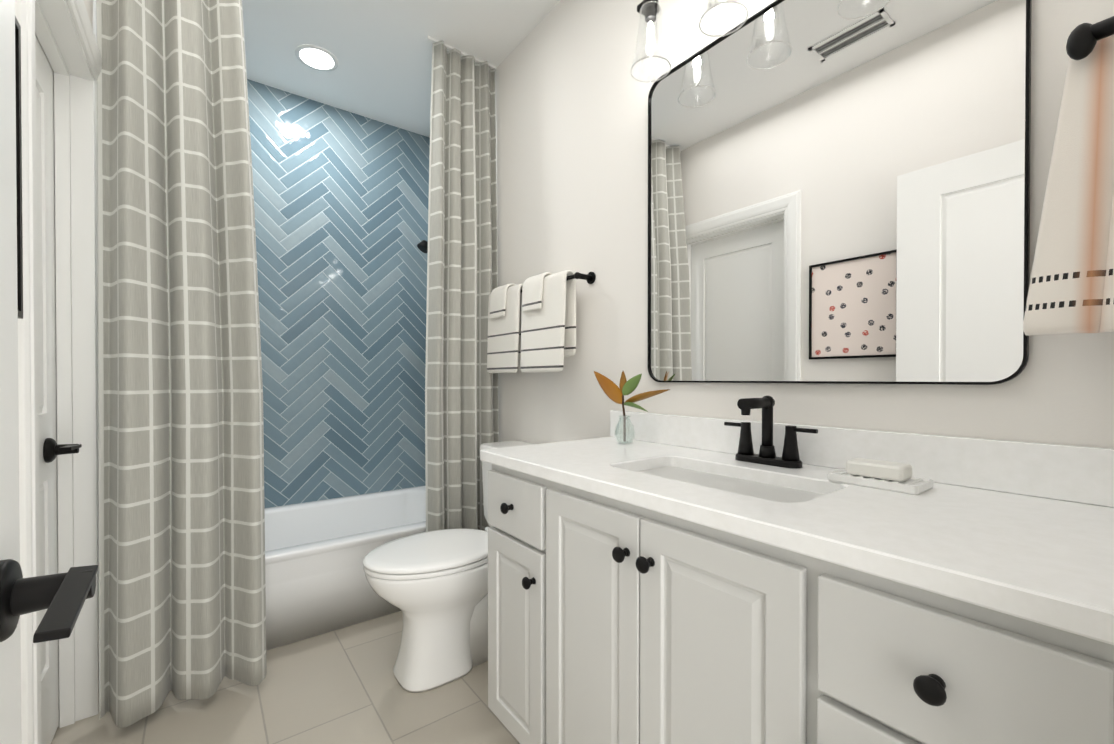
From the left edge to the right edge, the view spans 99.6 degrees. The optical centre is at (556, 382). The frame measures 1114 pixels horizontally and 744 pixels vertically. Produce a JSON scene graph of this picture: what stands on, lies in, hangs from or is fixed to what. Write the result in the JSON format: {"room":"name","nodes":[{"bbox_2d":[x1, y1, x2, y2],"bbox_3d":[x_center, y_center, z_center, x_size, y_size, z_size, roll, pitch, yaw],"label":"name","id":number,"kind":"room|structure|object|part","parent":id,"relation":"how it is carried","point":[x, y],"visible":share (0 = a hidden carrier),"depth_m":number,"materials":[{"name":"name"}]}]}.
{"room":"bathroom","nodes":[
{"label":"bathroom","id":0,"kind":"room"},
{"bbox_2d":[84,0,96,41],"bbox_3d":[-0.977,-0.263,0.627,0.245,2.740,2.265,0,1,-37],"label":"wall","id":1,"kind":"structure","parent":0,"point":[90,5],"depth_m":1.54,"materials":[{"name":"white paint"}]},
{"bbox_2d":[15,16,22,318],"bbox_3d":[-0.844,-0.376,0.672,0.021,0.525,0.428,0,1,-37],"label":"framed artwork","id":2,"kind":"object","parent":1,"relation":"attached to","point":[19,168],"visible":0.28,"depth_m":0.84,"materials":[{"name":"black"}]},
{"bbox_2d":[15,0,101,743],"bbox_3d":[-1.329,0.008,1.212,0.146,2.189,0.908,0,1,-37],"label":"door frame","id":3,"kind":"structure","parent":1,"relation":"attached to","point":[61,62],"depth_m":1.48,"materials":[{"name":"white paint"}]},
{"bbox_2d":[43,438,81,462],"bbox_3d":[-1.451,0.201,1.376,0.072,0.074,0.167,0,1,-37],"label":"lever","id":4,"kind":"object","parent":3,"relation":"attached to","point":[52,449],"visible":1,"depth_m":1.38,"materials":[{"name":"black metal"}]},
{"bbox_2d":[51,611,519,743],"bbox_3d":[-0.585,1.150,1.463,1.865,0.100,3.310,0,1,-37],"label":"floor","id":5,"kind":"structure","parent":0,"point":[341,686],"depth_m":1.59,"materials":[{"name":"tile"}]},
{"bbox_2d":[265,485,425,650],"bbox_3d":[-1.208,0.897,2.408,1.514,0.392,0.842,0,1,-37],"label":"bathtub","id":6,"kind":"object","parent":5,"relation":"on","point":[316,582],"visible":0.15,"depth_m":2.13,"materials":[{"name":"white ceramic"}]},
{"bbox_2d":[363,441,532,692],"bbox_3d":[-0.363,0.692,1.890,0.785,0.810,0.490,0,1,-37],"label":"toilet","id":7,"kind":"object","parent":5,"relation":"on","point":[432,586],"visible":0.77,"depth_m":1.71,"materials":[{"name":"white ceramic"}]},
{"bbox_3d":[-0.456,0.647,1.819,0.552,0.047,0.390,0,1,-37],"label":"seat","id":8,"kind":"part","parent":7,"relation":"part of","materials":[{"name":"white plastic"}]},
{"bbox_3d":[-0.137,0.477,2.059,0.218,0.384,0.490,0,1,-37],"label":"tank","id":9,"kind":"part","parent":7,"relation":"part of","materials":[{"name":"white ceramic"}]},
{"bbox_2d":[480,455,1113,743],"bbox_3d":[0.386,0.671,1.062,0.592,0.865,1.297,0,1,-37],"label":"bathroom vanity","id":10,"kind":"object","parent":5,"relation":"on","point":[653,578],"depth_m":0.75,"materials":[{"name":"white paint"}]},
{"bbox_2d":[480,435,1113,626],"bbox_3d":[0.388,0.224,1.077,0.562,0.032,1.325,0,1,-37],"label":"countertop","id":11,"kind":"structure","parent":10,"relation":"on","point":[1057,555],"depth_m":0.74,"materials":[{"name":"white stone"}]},
{"bbox_2d":[614,415,634,443],"bbox_3d":[0.227,0.157,1.579,0.070,0.093,0.070,0,1,-37],"label":"vase","id":12,"kind":"object","parent":11,"relation":"on","point":[624,441],"depth_m":1.58,"materials":[{"name":"clear glass"}]},
{"bbox_2d":[594,371,669,441],"bbox_3d":[0.243,0.079,1.545,0.164,0.239,0.190,0,1,-37],"label":"plant","id":13,"kind":"object","parent":11,"relation":"on","point":[643,427],"depth_m":1.58,"materials":[{"name":"green plant"}]},
{"bbox_2d":[636,459,827,498],"bbox_3d":[0.363,0.297,1.075,0.290,0.138,0.510,0,1,-37],"label":"sink","id":14,"kind":"object","parent":11,"relation":"in","point":[778,488],"depth_m":1.13,"materials":[{"name":"white ceramic"}]},
{"bbox_2d":[724,395,807,466],"bbox_3d":[0.492,0.120,1.194,0.141,0.174,0.207,0,1,-37],"label":"faucet","id":15,"kind":"object","parent":11,"relation":"on","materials":[{"name":"black metal"}]},
{"bbox_2d":[247,79,429,507],"bbox_3d":[-1.591,-0.280,2.703,1.765,2.740,0.100,0,1,-37],"label":"wall tile","id":16,"kind":"structure","parent":0,"point":[341,199],"depth_m":2.84,"materials":[{"name":"blue tile"}]},
{"bbox_2d":[242,0,559,137],"bbox_3d":[-0.585,-1.690,1.441,1.865,0.100,3.310,0,1,-37],"label":"ceiling","id":17,"kind":"structure","parent":0,"point":[380,51],"depth_m":2.28,"materials":[{"name":"white paint"}]},
{"bbox_2d":[295,45,337,71],"bbox_3d":[-1.219,-1.643,2.393,0.196,0.006,0.196,0,1,-37],"label":"recessed light","id":18,"kind":"object","parent":17,"relation":"in","point":[315,58],"depth_m":2.39,"materials":[{"name":"white plastic"}]},
{"bbox_2d":[427,36,495,69],"bbox_3d":[-0.924,-1.638,2.011,1.510,0.012,0.020,0,1,-37],"label":"track rail","id":19,"kind":"object","parent":17,"relation":"attached to","point":[448,47],"visible":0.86,"depth_m":2.34,"materials":[{"name":"white metal"}]},
{"bbox_2d":[96,0,266,727],"bbox_3d":[-1.283,-0.282,1.624,0.457,2.693,0.244,0,1,-37],"label":"curtain","id":20,"kind":"object","parent":19,"relation":"hanging from","point":[182,601],"visible":1,"depth_m":1.61,"materials":[{"name":"fabric"}]},
{"bbox_2d":[425,41,498,531],"bbox_3d":[-0.455,-0.288,2.325,0.381,2.693,0.120,0,1,-37],"label":"curtain","id":21,"kind":"object","parent":19,"relation":"hanging from","point":[461,408],"visible":0.85,"depth_m":2.31,"materials":[{"name":"fabric"}]},
{"bbox_2d":[495,0,1113,448],"bbox_3d":[0.404,-0.271,1.606,0.100,2.740,2.365,0,1,-37],"label":"wall","id":22,"kind":"structure","parent":0,"point":[571,104],"depth_m":1.73,"materials":[{"name":"white paint"}]},
{"bbox_2d":[487,270,595,372],"bbox_3d":[-0.109,-0.254,2.096,0.128,0.420,0.699,0,1,-37],"label":"towels","id":23,"kind":"object","parent":22,"relation":"attached to","point":[532,323],"visible":1,"depth_m":1.99,"materials":[{"name":"white fabric"}]},
{"bbox_2d":[630,0,670,82],"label":"sconce","id":24,"kind":"object","parent":22,"relation":"attached to","point":[648,10],"depth_m":1.45,"materials":[{"name":"clear glass"}]},
{"bbox_2d":[699,0,748,36],"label":"sconce","id":25,"kind":"object","parent":22,"relation":"attached to","point":[715,3],"depth_m":1.27,"materials":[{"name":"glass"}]},
{"bbox_2d":[647,0,1031,384],"bbox_3d":[0.599,-0.508,1.250,0.015,1.020,0.935,0,1,-37],"label":"mirror","id":26,"kind":"object","parent":22,"relation":"attached to","point":[838,191],"visible":0.94,"depth_m":1.13,"materials":[{"name":"black"}]},
{"bbox_2d":[610,411,1113,506],"bbox_3d":[0.604,0.158,1.240,0.019,0.098,1.325,0,1,-37],"label":"backsplash","id":27,"kind":"structure","parent":22,"relation":"attached to","point":[1083,474],"depth_m":0.96,"materials":[{"name":"white stone"}]},
{"bbox_2d":[1023,16,1113,335],"bbox_3d":[0.889,-0.317,0.736,0.172,0.482,0.209,0,1,-37],"label":"towel","id":28,"kind":"object","parent":22,"relation":"attached to","point":[1071,287],"visible":1,"depth_m":0.73,"materials":[{"name":"beige fabric"}]},
{"bbox_3d":[0.342,-0.259,0.141,1.765,2.740,0.100,0,1,-37],"label":"wall","id":29,"kind":"structure","parent":0,"visible":0},
{"bbox_2d":[0,0,21,743],"bbox_3d":[-0.399,0.068,0.217,0.035,2.060,0.810,0,1,-37],"label":"entry door","id":30,"kind":"structure","parent":29,"relation":"in","point":[10,689],"depth_m":0.52,"materials":[{"name":"white paint"}]},
{"bbox_2d":[0,559,97,642],"bbox_3d":[-0.556,0.223,0.435,0.177,0.080,0.170,0,1,-37],"label":"door lever","id":31,"kind":"object","parent":30,"relation":"attached to","point":[61,598],"visible":1,"depth_m":0.48,"materials":[{"name":"black metal"}]},
{"bbox_3d":[-0.593,-0.281,2.927,0.100,2.740,0.945,0,1,-37],"label":"wall tiles","id":32,"kind":"structure","parent":0,"visible":0},
{"bbox_2d":[417,240,427,252],"bbox_3d":[-0.851,-0.890,3.069,0.078,0.102,0.130,0,1,35],"label":"shower valve","id":33,"kind":"object","parent":32,"relation":"attached to","point":[422,245],"visible":0.27,"depth_m":3.00,"materials":[{"name":"black metal"}]}
]}

